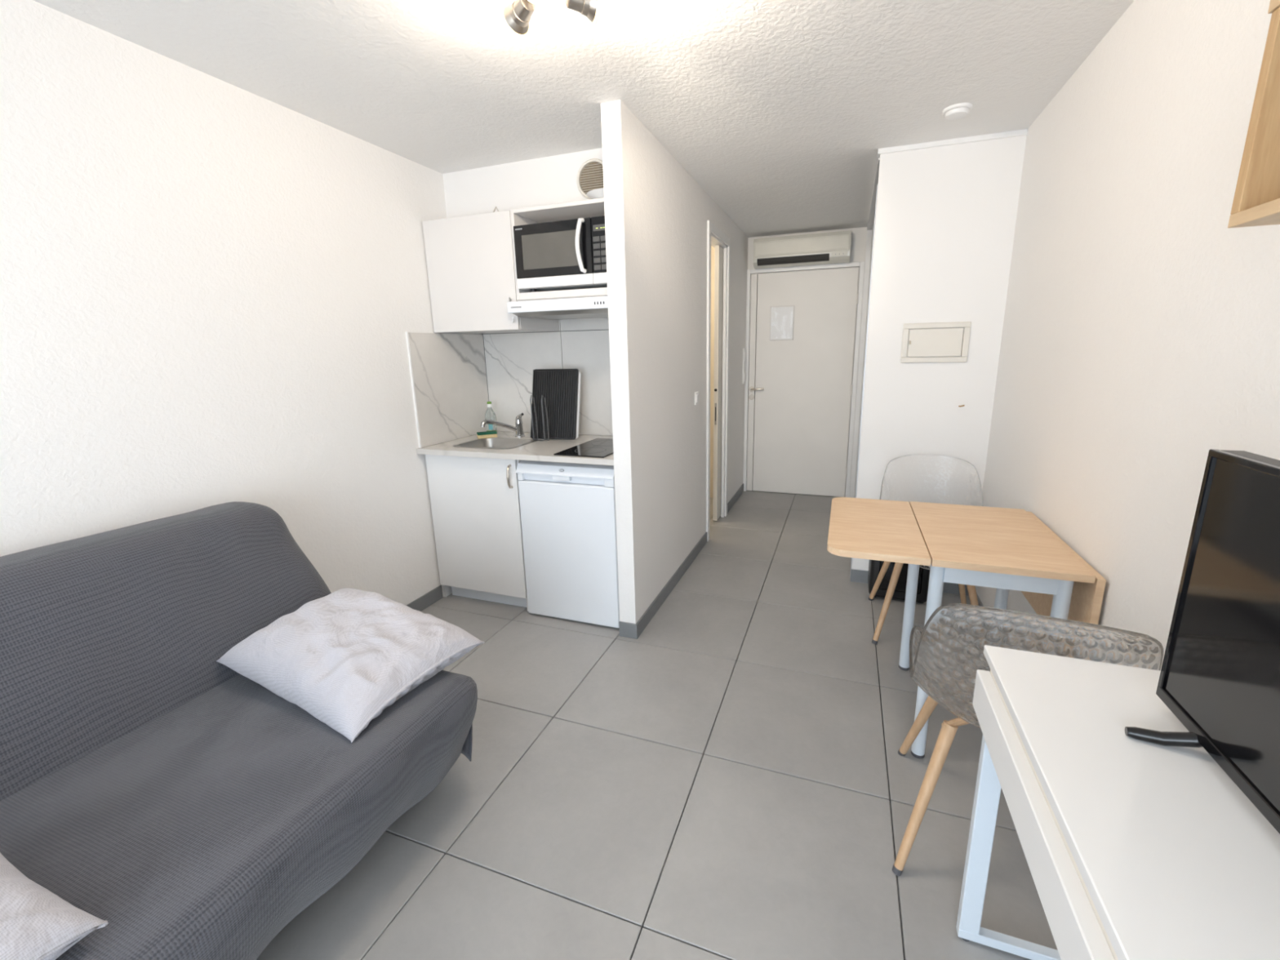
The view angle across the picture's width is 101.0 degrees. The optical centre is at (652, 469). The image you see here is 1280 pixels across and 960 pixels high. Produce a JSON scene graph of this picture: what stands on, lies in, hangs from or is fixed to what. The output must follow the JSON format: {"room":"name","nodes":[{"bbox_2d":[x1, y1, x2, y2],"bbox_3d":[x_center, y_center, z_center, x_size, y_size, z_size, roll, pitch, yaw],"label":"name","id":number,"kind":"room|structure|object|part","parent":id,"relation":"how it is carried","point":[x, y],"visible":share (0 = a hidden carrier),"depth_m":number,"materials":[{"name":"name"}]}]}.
{"room":"studio apartment","nodes":[
{"label":"studio apartment","id":0,"kind":"room"},
{"bbox_2d":[0,0,482,604],"bbox_3d":[-1.555,-0.217,2.177,0.120,2.408,7.380,4,14,20],"label":"wall","id":1,"kind":"structure","parent":0,"point":[211,288],"depth_m":1.83,"materials":[{"name":"paint"}]},
{"bbox_2d":[405,585,443,611],"bbox_3d":[-1.955,1.170,1.101,0.009,0.078,4.300,4,14,20],"label":"baseboard","id":2,"kind":"structure","parent":1,"relation":"attached to","point":[434,595],"depth_m":2.96,"materials":[{"name":"grey tile"}]},
{"bbox_2d":[442,147,602,217],"bbox_3d":[-0.552,-1.488,2.862,1.159,0.276,0.294,4,14,20],"label":"wall","id":3,"kind":"structure","parent":0,"point":[552,180],"depth_m":2.76,"materials":[{"name":"paint"}]},
{"bbox_2d":[577,158,603,199],"bbox_3d":[-0.289,-1.437,2.606,0.184,0.184,0.018,4,14,20],"label":"air vent","id":4,"kind":"object","parent":3,"relation":"in","point":[590,174],"visible":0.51,"depth_m":2.61,"materials":[{"name":"beige plastic"}]},
{"bbox_2d":[586,188,604,199],"bbox_3d":[-0.200,-1.278,2.483,0.216,0.031,0.216,4,14,20],"label":"dish","id":5,"kind":"object","parent":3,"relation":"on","point":[598,193],"visible":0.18,"depth_m":2.42,"materials":[{"name":"white ceramic"}]},
{"bbox_2d":[33,0,1134,237],"bbox_3d":[-0.174,-1.353,1.395,3.110,0.100,7.380,4,14,20],"label":"ceiling","id":6,"kind":"structure","parent":0,"point":[782,112],"depth_m":1.87,"materials":[{"name":"paint"}]},
{"bbox_2d":[501,0,601,38],"bbox_3d":[-0.265,-1.217,1.356,0.229,0.142,0.212,-11,16,-38],"label":"ceiling spotlight","id":7,"kind":"object","parent":6,"relation":"attached to","point":[516,16],"visible":1,"depth_m":1.36,"materials":[{"name":"silver metal"}]},
{"bbox_2d":[942,102,973,119],"bbox_3d":[1.285,-1.505,2.223,0.112,0.030,0.112,4,14,20],"label":"smoke detector","id":8,"kind":"object","parent":6,"relation":"attached to","point":[957,111],"visible":1,"depth_m":2.20,"materials":[{"name":"white paint"}]},
{"bbox_2d":[256,490,1057,959],"bbox_3d":[-0.126,1.013,1.935,3.110,0.060,7.380,4,14,20],"label":"floor","id":9,"kind":"structure","parent":0,"point":[727,780],"depth_m":1.67,"materials":[{"name":"tile"}]},
{"bbox_2d":[0,502,477,959],"bbox_3d":[-1.358,0.770,0.979,1.142,0.888,2.170,4,14,20],"label":"sofa","id":10,"kind":"object","parent":9,"relation":"on","point":[155,788],"visible":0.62,"depth_m":1.29,"materials":[{"name":"dark grey woven fabric"}]},
{"bbox_2d":[0,853,108,959],"bbox_3d":[-1.191,0.751,0.739,0.461,0.152,0.461,4,14,20],"label":"bed pillow","id":11,"kind":"object","parent":10,"relation":"on","point":[36,923],"visible":1,"depth_m":0.84,"materials":[{"name":"fabric"}]},
{"bbox_3d":[-1.657,0.676,1.070,0.502,0.734,2.160,4,14,20],"label":"backrest","id":12,"kind":"part","parent":10,"relation":"part of","materials":[{"name":"grey fabric"}]},
{"bbox_3d":[-1.236,0.970,0.894,0.827,0.350,2.006,4,14,20],"label":"seat","id":13,"kind":"part","parent":10,"relation":"part of","materials":[{"name":"grey fabric"}]},
{"bbox_2d":[216,587,484,742],"bbox_3d":[-0.939,0.528,1.598,0.682,0.195,0.451,4,14,20],"label":"bed pillow","id":14,"kind":"object","parent":10,"relation":"on","point":[345,655],"visible":1,"depth_m":1.52,"materials":[{"name":"fabric"}]},
{"bbox_2d":[461,723,472,761],"bbox_3d":[-0.894,0.793,1.805,0.701,0.354,0.047,4,14,20],"label":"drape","id":15,"kind":"object","parent":10,"relation":"hanging from","point":[466,748],"depth_m":1.74,"materials":[{"name":"grey fabric"}]},
{"bbox_2d":[425,454,528,611],"bbox_3d":[-0.868,0.284,3.126,0.588,0.862,0.631,4,14,20],"label":"base cabinet","id":16,"kind":"object","parent":9,"relation":"on","point":[475,501],"visible":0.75,"depth_m":2.86,"materials":[{"name":"white paint"}]},
{"bbox_3d":[-0.730,0.037,2.693,0.015,0.128,0.041,2,13,14],"label":"handle","id":17,"kind":"part","parent":16,"relation":"part of","materials":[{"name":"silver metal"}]},
{"bbox_2d":[416,431,613,465],"bbox_3d":[-0.611,-0.136,2.927,1.157,0.028,0.640,4,14,20],"label":"countertop","id":18,"kind":"structure","parent":16,"relation":"on","point":[537,451],"depth_m":2.75,"materials":[{"name":"stone"}]},
{"bbox_2d":[476,431,497,438],"bbox_3d":[-0.985,-0.209,3.147,0.110,0.032,0.070,-7,14,-22],"label":"sponge","id":19,"kind":"object","parent":18,"relation":"on","point":[489,434],"visible":1,"depth_m":3.12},
{"bbox_2d":[484,401,497,432],"bbox_3d":[-0.998,-0.321,3.256,0.076,0.202,0.056,11,18,42],"label":"dish soap bottle","id":20,"kind":"object","parent":18,"relation":"on","point":[490,414],"visible":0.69,"depth_m":3.24,"materials":[{"name":"clear plastic"}]},
{"bbox_2d":[453,437,535,448],"bbox_3d":[-0.870,-0.092,2.968,0.382,0.126,0.322,4,14,20],"label":"sink","id":21,"kind":"object","parent":18,"relation":"in","point":[493,442],"visible":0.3,"depth_m":3.08,"materials":[{"name":"metal"}]},
{"bbox_2d":[480,413,524,437],"bbox_3d":[-0.876,-0.257,3.090,0.261,0.146,0.090,-8,14,-27],"label":"tap","id":22,"kind":"object","parent":18,"relation":"on","point":[518,428],"visible":1,"depth_m":3.12,"materials":[{"name":"silver metal"}]},
{"bbox_3d":[-0.893,-0.256,3.077,0.228,0.092,0.035,-12,17,-40],"label":"spout","id":23,"kind":"part","parent":22,"relation":"part of","materials":[{"name":"silver metal"}]},
{"bbox_3d":[-0.782,-0.312,3.123,0.039,0.056,0.080,-12,16,-38],"label":"lever","id":24,"kind":"part","parent":22,"relation":"part of","materials":[{"name":"silver metal"}]},
{"bbox_2d":[529,395,549,440],"bbox_3d":[-0.645,-0.295,2.977,0.122,0.259,0.034,5,14,26],"label":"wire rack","id":25,"kind":"object","parent":18,"relation":"on","point":[534,401],"visible":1,"depth_m":2.97,"materials":[{"name":"black metal"}]},
{"bbox_2d":[530,368,578,439],"bbox_3d":[-0.560,-0.376,3.015,0.283,0.394,0.094,2,13,13],"label":"cutting board","id":26,"kind":"object","parent":18,"relation":"on","point":[559,387],"visible":0.93,"depth_m":3.01,"materials":[{"name":"black plastic"}]},
{"bbox_2d":[575,371,581,439],"bbox_3d":[-0.535,-0.371,3.026,0.259,0.379,0.078,2,13,13],"label":"cutting board","id":27,"kind":"object","parent":18,"relation":"on","point":[580,375],"visible":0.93,"depth_m":3.00,"materials":[{"name":"white paint"}]},
{"bbox_2d":[553,438,613,457],"bbox_3d":[-0.272,-0.119,2.747,0.270,0.006,0.485,4,14,20],"label":"induction hob","id":28,"kind":"object","parent":18,"relation":"in","point":[597,447],"visible":0.82,"depth_m":2.66,"materials":[{"name":"black glass"}]},
{"bbox_2d":[515,460,619,627],"bbox_3d":[-0.336,0.331,2.917,0.538,0.842,0.552,4,14,20],"label":"mini fridge","id":29,"kind":"object","parent":9,"relation":"on","point":[567,509],"visible":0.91,"depth_m":2.66,"materials":[{"name":"white metal"}]},
{"bbox_2d":[867,559,929,603],"bbox_3d":[1.381,0.550,2.956,0.299,0.330,0.217,4,14,20],"label":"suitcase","id":30,"kind":"object","parent":9,"relation":"on","point":[874,566],"visible":0.48,"depth_m":2.87,"materials":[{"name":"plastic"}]},
{"bbox_3d":[1.347,0.557,2.860,0.215,0.220,0.016,4,14,20],"label":"panel","id":31,"kind":"part","parent":30,"relation":"part of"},
{"bbox_2d":[868,453,983,644],"bbox_3d":[1.356,0.382,2.581,0.492,0.834,0.538,4,14,20],"label":"chair","id":32,"kind":"object","parent":9,"relation":"on","point":[917,477],"visible":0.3,"depth_m":2.72,"materials":[{"name":"white plastic"}]},
{"bbox_3d":[1.245,0.536,2.824,0.035,0.401,0.176,-5,13,-16],"label":"leg","id":33,"kind":"part","parent":32,"relation":"part of","materials":[{"name":"brown wood"}]},
{"bbox_3d":[1.127,0.611,2.508,0.176,0.401,0.035,-10,15,-33],"label":"leg","id":34,"kind":"part","parent":32,"relation":"part of","materials":[{"name":"brown wood"}]},
{"bbox_3d":[1.579,0.556,2.705,0.176,0.401,0.035,-10,15,-33],"label":"leg","id":35,"kind":"part","parent":32,"relation":"part of","materials":[{"name":"brown wood"}]},
{"bbox_3d":[1.461,0.631,2.389,0.035,0.401,0.176,-5,13,-16],"label":"leg","id":36,"kind":"part","parent":32,"relation":"part of","materials":[{"name":"brown wood"}]},
{"bbox_2d":[826,497,1106,758],"bbox_3d":[1.038,0.568,1.979,0.742,0.742,0.660,4,14,20],"label":"table","id":37,"kind":"object","parent":9,"relation":"on","point":[1004,549],"visible":0.73,"depth_m":1.75,"materials":[{"name":"brown wood"}]},
{"bbox_3d":[1.099,0.514,2.236,0.042,0.708,0.042,4,14,20],"label":"leg","id":38,"kind":"part","parent":37,"relation":"part of","materials":[{"name":"white metal"}]},
{"bbox_3d":[0.913,0.629,1.746,0.042,0.708,0.042,4,14,20],"label":"leg","id":39,"kind":"part","parent":37,"relation":"part of","materials":[{"name":"white metal"}]},
{"bbox_3d":[1.060,0.328,1.610,0.300,0.064,0.020,4,14,20],"label":"rail","id":40,"kind":"part","parent":37,"relation":"part of","materials":[{"name":"white metal"}]},
{"bbox_3d":[1.409,0.531,2.131,0.042,0.708,0.042,4,14,20],"label":"leg","id":41,"kind":"part","parent":37,"relation":"part of","materials":[{"name":"white metal"}]},
{"bbox_3d":[1.222,0.650,1.627,0.042,0.708,0.042,4,14,20],"label":"leg","id":42,"kind":"part","parent":37,"relation":"part of","materials":[{"name":"white metal"}]},
{"bbox_2d":[892,603,1164,875],"bbox_3d":[0.953,0.656,1.417,0.492,0.834,0.538,5,14,26],"label":"chair","id":43,"kind":"object","parent":9,"relation":"on","point":[946,655],"visible":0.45,"depth_m":1.22,"materials":[{"name":"grey fabric"}]},
{"bbox_3d":[0.883,0.798,1.708,0.035,0.401,0.176,-3,13,-9],"label":"leg","id":44,"kind":"part","parent":43,"relation":"part of","materials":[{"name":"brown wood"}]},
{"bbox_3d":[0.728,0.869,1.411,0.176,0.401,0.035,-6,14,-22],"label":"leg","id":45,"kind":"part","parent":43,"relation":"part of","materials":[{"name":"brown wood"}]},
{"bbox_2d":[955,644,1279,959],"bbox_3d":[0.689,0.892,0.568,0.409,0.752,1.283,4,14,20],"label":"desk","id":46,"kind":"object","parent":9,"relation":"on","point":[1134,849],"visible":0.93,"depth_m":0.75,"materials":[{"name":"white wood"}]},
{"bbox_3d":[0.616,0.543,0.876,0.026,0.088,0.610,4,14,20],"label":"drawer","id":47,"kind":"part","parent":46,"relation":"part of","materials":[{"name":"white paint"}]},
{"bbox_3d":[0.689,0.567,0.491,0.375,0.040,1.263,4,14,20],"label":"rail","id":48,"kind":"part","parent":46,"relation":"part of","materials":[{"name":"white wood"}]},
{"bbox_2d":[1124,448,1279,833],"bbox_3d":[0.777,0.273,0.540,0.202,0.464,0.730,4,14,20],"label":"television","id":49,"kind":"object","parent":46,"relation":"on","point":[1220,676],"visible":1,"depth_m":0.76,"materials":[{"name":"black plastic"}]},
{"bbox_2d":[600,99,748,623],"bbox_3d":[0.352,-0.630,3.684,0.086,2.348,2.905,4,14,20],"label":"wall partition","id":50,"kind":"structure","parent":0,"point":[657,215],"depth_m":2.67,"materials":[{"name":"paint"}]},
{"bbox_2d":[510,197,607,300],"bbox_3d":[-0.335,-1.095,2.719,0.606,0.426,0.418,4,14,20],"label":"open cabinet","id":51,"kind":"object","parent":50,"relation":"attached to","point":[590,208],"depth_m":2.59,"materials":[{"name":"white wood"}]},
{"bbox_2d":[422,209,559,333],"bbox_3d":[-0.877,-1.059,2.929,0.547,0.568,0.418,4,14,20],"label":"upper cabinet","id":52,"kind":"object","parent":51,"relation":"attached to","point":[470,261],"visible":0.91,"depth_m":2.74,"materials":[{"name":"white wood"}]},
{"bbox_2d":[508,297,514,323],"bbox_3d":[-0.712,-0.813,2.686,0.024,0.128,0.027,4,14,20],"label":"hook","id":53,"kind":"object","parent":52,"relation":"attached to","point":[509,298],"visible":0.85,"depth_m":2.68,"materials":[{"name":"silver metal"}]},
{"bbox_3d":[-0.612,-1.112,2.818,0.018,0.426,0.418,4,14,20],"label":"panel","id":54,"kind":"part","parent":51,"relation":"part of","materials":[{"name":"white wood"}]},
{"bbox_2d":[506,295,608,319],"bbox_3d":[-0.350,-0.842,2.749,0.624,0.079,0.483,4,14,20],"label":"range hood","id":55,"kind":"object","parent":51,"relation":"attached to","point":[588,307],"visible":0.83,"depth_m":2.57,"materials":[{"name":"white metal"}]},
{"bbox_2d":[513,308,608,319],"bbox_3d":[-0.352,-0.812,2.717,0.600,0.036,0.395,4,14,20],"label":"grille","id":56,"kind":"object","parent":55,"relation":"attached to","point":[542,313],"depth_m":2.61,"materials":[{"name":"metal"}]},
{"bbox_3d":[-0.339,-1.294,2.674,0.570,0.018,0.418,4,14,20],"label":"panel","id":57,"kind":"part","parent":51,"relation":"part of","materials":[{"name":"white wood"}]},
{"bbox_2d":[513,215,607,292],"bbox_3d":[-0.363,-1.055,2.653,0.547,0.307,0.406,4,14,20],"label":"microwave","id":58,"kind":"object","parent":51,"relation":"in","point":[569,254],"visible":0.65,"depth_m":2.52,"materials":[{"name":"black plastic"},{"name":"dark glass"},{"name":"brushed metal"}]},
{"bbox_3d":[-0.475,-1.059,2.533,0.417,0.242,0.020,4,14,20],"label":"door","id":59,"kind":"part","parent":58,"relation":"part of","materials":[{"name":"black glass"}]},
{"bbox_3d":[-0.333,-1.042,2.448,0.051,0.241,0.025,-13,18,-43],"label":"handle","id":60,"kind":"part","parent":58,"relation":"part of","materials":[{"name":"white plastic"}]},
{"bbox_3d":[-0.217,-1.043,2.441,0.127,0.242,0.020,4,14,20],"label":"control panel","id":61,"kind":"part","parent":58,"relation":"part of","materials":[{"name":"black plastic"}]},
{"bbox_2d":[519,287,607,300],"bbox_3d":[-0.331,-0.905,2.763,0.570,0.036,0.418,4,14,20],"label":"shelf","id":62,"kind":"object","parent":51,"relation":"attached to","point":[524,295],"depth_m":2.59,"materials":[{"name":"white wood"}]},
{"bbox_2d":[618,532,706,639],"bbox_3d":[0.120,0.640,3.240,0.095,0.078,1.404,4,14,20],"label":"baseboard","id":63,"kind":"structure","parent":50,"relation":"attached to","point":[630,630],"depth_m":2.89,"materials":[{"name":"grey tile"}]},
{"bbox_2d":[694,391,698,404],"bbox_3d":[0.289,-0.461,3.390,0.013,0.080,0.080,4,14,20],"label":"light switch","id":64,"kind":"object","parent":50,"relation":"attached to","point":[696,393],"visible":1,"depth_m":3.37,"materials":[{"name":"white paint"}]},
{"bbox_2d":[706,220,730,542],"bbox_3d":[0.540,-0.667,4.184,0.100,2.190,1.165,4,14,20],"label":"door","id":65,"kind":"structure","parent":50,"relation":"in","point":[722,251],"depth_m":4.05,"materials":[{"name":"white wood"}]},
{"bbox_3d":[0.496,-0.438,4.125,0.014,0.170,0.005,4,14,20],"label":"lock plate","id":66,"kind":"part","parent":65,"relation":"part of","materials":[{"name":"metal"}]},
{"bbox_2d":[727,483,743,513],"bbox_3d":[0.768,0.257,4.861,0.009,0.078,0.790,4,14,20],"label":"baseboard","id":67,"kind":"structure","parent":50,"relation":"attached to","point":[740,491],"depth_m":4.82,"materials":[{"name":"grey tile"}]},
{"bbox_2d":[742,348,746,383],"bbox_3d":[0.833,-0.948,4.824,0.017,0.309,0.146,4,14,20],"label":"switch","id":68,"kind":"object","parent":50,"relation":"attached to","point":[744,349],"visible":1,"depth_m":4.82,"materials":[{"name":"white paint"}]},
{"bbox_2d":[710,245,714,497],"bbox_3d":[0.155,-0.913,4.939,1.159,2.348,0.060,4,14,20],"label":"door frame","id":69,"kind":"structure","parent":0,"point":[712,354],"depth_m":4.77,"materials":[{"name":"paint"}]},
{"bbox_2d":[747,226,866,486],"bbox_3d":[1.671,-0.908,4.781,1.625,2.348,0.120,4,14,20],"label":"wall","id":70,"kind":"structure","parent":0,"point":[859,235],"depth_m":4.48,"materials":[{"name":"paint"}]},
{"bbox_2d":[753,230,851,269],"bbox_3d":[1.278,-1.881,4.521,0.790,0.247,0.202,4,14,20],"label":"air conditioner","id":71,"kind":"object","parent":70,"relation":"attached to","point":[833,247],"visible":1,"depth_m":4.44,"materials":[{"name":"plastic"}]},
{"bbox_2d":[756,253,829,266],"bbox_3d":[1.196,-1.789,4.492,0.595,0.054,0.032,4,14,20],"label":"air vent","id":72,"kind":"object","parent":71,"relation":"attached to","point":[784,259],"depth_m":4.49,"materials":[{"name":"plastic"}]},
{"bbox_3d":[1.250,-1.877,4.434,0.765,0.114,0.012,4,14,20],"label":"panel","id":73,"kind":"part","parent":71,"relation":"part of","materials":[{"name":"plastic"}]},
{"bbox_2d":[742,261,865,497],"bbox_3d":[1.349,-0.775,4.844,0.991,2.075,0.101,4,14,20],"label":"door","id":74,"kind":"structure","parent":70,"relation":"in","point":[798,391],"depth_m":4.84,"materials":[{"name":"paint"}]},
{"bbox_3d":[0.980,-0.756,4.962,0.144,0.052,0.057,4,14,20],"label":"handle","id":75,"kind":"part","parent":74,"relation":"part of","materials":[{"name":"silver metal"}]},
{"bbox_2d":[770,306,793,339],"bbox_3d":[1.175,-1.328,4.776,0.213,0.300,0.016,4,14,20],"label":"paper","id":76,"kind":"object","parent":74,"relation":"attached to","point":[781,321],"visible":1,"depth_m":4.78,"materials":[{"name":"white paper"}]},
{"bbox_2d":[844,268,859,493],"bbox_3d":[1.375,-0.782,4.905,0.940,2.060,0.028,4,14,20],"label":"trim","id":77,"kind":"structure","parent":70,"relation":"attached to","point":[859,268],"depth_m":4.72,"materials":[{"name":"paint"}]},
{"bbox_2d":[849,230,871,497],"bbox_3d":[1.846,-0.862,4.639,0.069,2.315,0.040,4,14,20],"label":"trim","id":78,"kind":"structure","parent":70,"relation":"attached to","point":[868,240],"depth_m":4.60,"materials":[{"name":"white paint"}]},
{"bbox_2d":[849,184,877,577],"bbox_3d":[1.538,-0.606,3.803,0.049,2.200,1.811,4,14,21],"label":"sliding closet door","id":79,"kind":"structure","parent":70,"relation":"in","point":[873,224],"depth_m":3.44,"materials":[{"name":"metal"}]},
{"bbox_3d":[1.378,-0.508,3.411,0.023,2.150,0.920,4,14,20],"label":"panel","id":80,"kind":"part","parent":79,"relation":"part of","materials":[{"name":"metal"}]},
{"bbox_2d":[851,134,1026,570],"bbox_3d":[1.480,-0.450,2.843,0.628,2.325,0.050,4,14,20],"label":"wall","id":81,"kind":"structure","parent":0,"point":[945,220],"depth_m":2.71,"materials":[{"name":"paint"}]},
{"bbox_2d":[866,157,879,230],"bbox_3d":[1.511,-1.811,3.551,0.066,0.033,1.850,4,14,20],"label":"trim","id":82,"kind":"structure","parent":81,"relation":"attached to","point":[872,211],"depth_m":3.55,"materials":[{"name":"white paint"}]},
{"bbox_2d":[849,568,968,595],"bbox_3d":[1.491,0.652,3.067,0.632,0.078,0.009,4,14,20],"label":"baseboard","id":83,"kind":"structure","parent":81,"relation":"attached to","point":[856,575],"depth_m":3.13,"materials":[{"name":"grey tile"}]},
{"bbox_2d":[900,321,971,362],"bbox_3d":[1.478,-0.665,2.756,0.312,0.203,0.018,4,14,20],"label":"electrical panel","id":84,"kind":"object","parent":81,"relation":"attached to","point":[942,344],"visible":1,"depth_m":2.75,"materials":[{"name":"beige plastic"}]},
{"bbox_3d":[1.478,-0.665,2.758,0.251,0.142,0.010,4,14,20],"label":"panel door","id":85,"kind":"part","parent":84,"relation":"part of","materials":[{"name":"beige plastic"}]},
{"bbox_2d":[877,128,1027,157],"bbox_3d":[1.450,-1.593,2.579,0.640,0.023,0.062,4,14,20],"label":"trim","id":86,"kind":"structure","parent":81,"relation":"attached to","point":[1024,131],"depth_m":2.55,"materials":[{"name":"white paint"}]},
{"bbox_2d":[974,0,1279,668],"bbox_3d":[1.256,-0.045,1.172,0.120,2.408,7.380,4,14,20],"label":"wall","id":87,"kind":"structure","parent":0,"point":[1140,335],"depth_m":1.41,"materials":[{"name":"paint"}]},
{"bbox_2d":[968,593,983,606],"bbox_3d":[0.892,1.235,0.565,0.009,0.078,5.229,4,14,20],"label":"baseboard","id":88,"kind":"structure","parent":87,"relation":"attached to","point":[980,602],"depth_m":2.75,"materials":[{"name":"grey tile"}]},
{"bbox_2d":[1227,0,1279,227],"bbox_3d":[0.776,-0.385,0.283,0.222,0.285,0.903,4,14,20],"label":"wall shelf","id":89,"kind":"object","parent":87,"relation":"attached to","point":[1256,199],"visible":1,"depth_m":0.72,"materials":[{"name":"beige wood"}]},
{"bbox_3d":[-0.489,-0.368,3.228,1.159,2.072,0.065,4,14,20],"label":"wall","id":90,"kind":"structure","parent":0,"visible":0},
{"bbox_2d":[405,317,613,448],"bbox_3d":[-0.613,-0.537,2.854,1.159,0.787,0.631,4,14,20],"label":"backsplash","id":91,"kind":"structure","parent":90,"relation":"attached to","point":[454,377],"depth_m":3.11,"materials":[{"name":"tile"}]},
{"bbox_3d":[-1.257,-0.415,2.782,0.010,0.606,0.008,4,14,20],"label":"edge trim","id":92,"kind":"part","parent":91,"relation":"part of","materials":[{"name":"white paint"}]}
]}

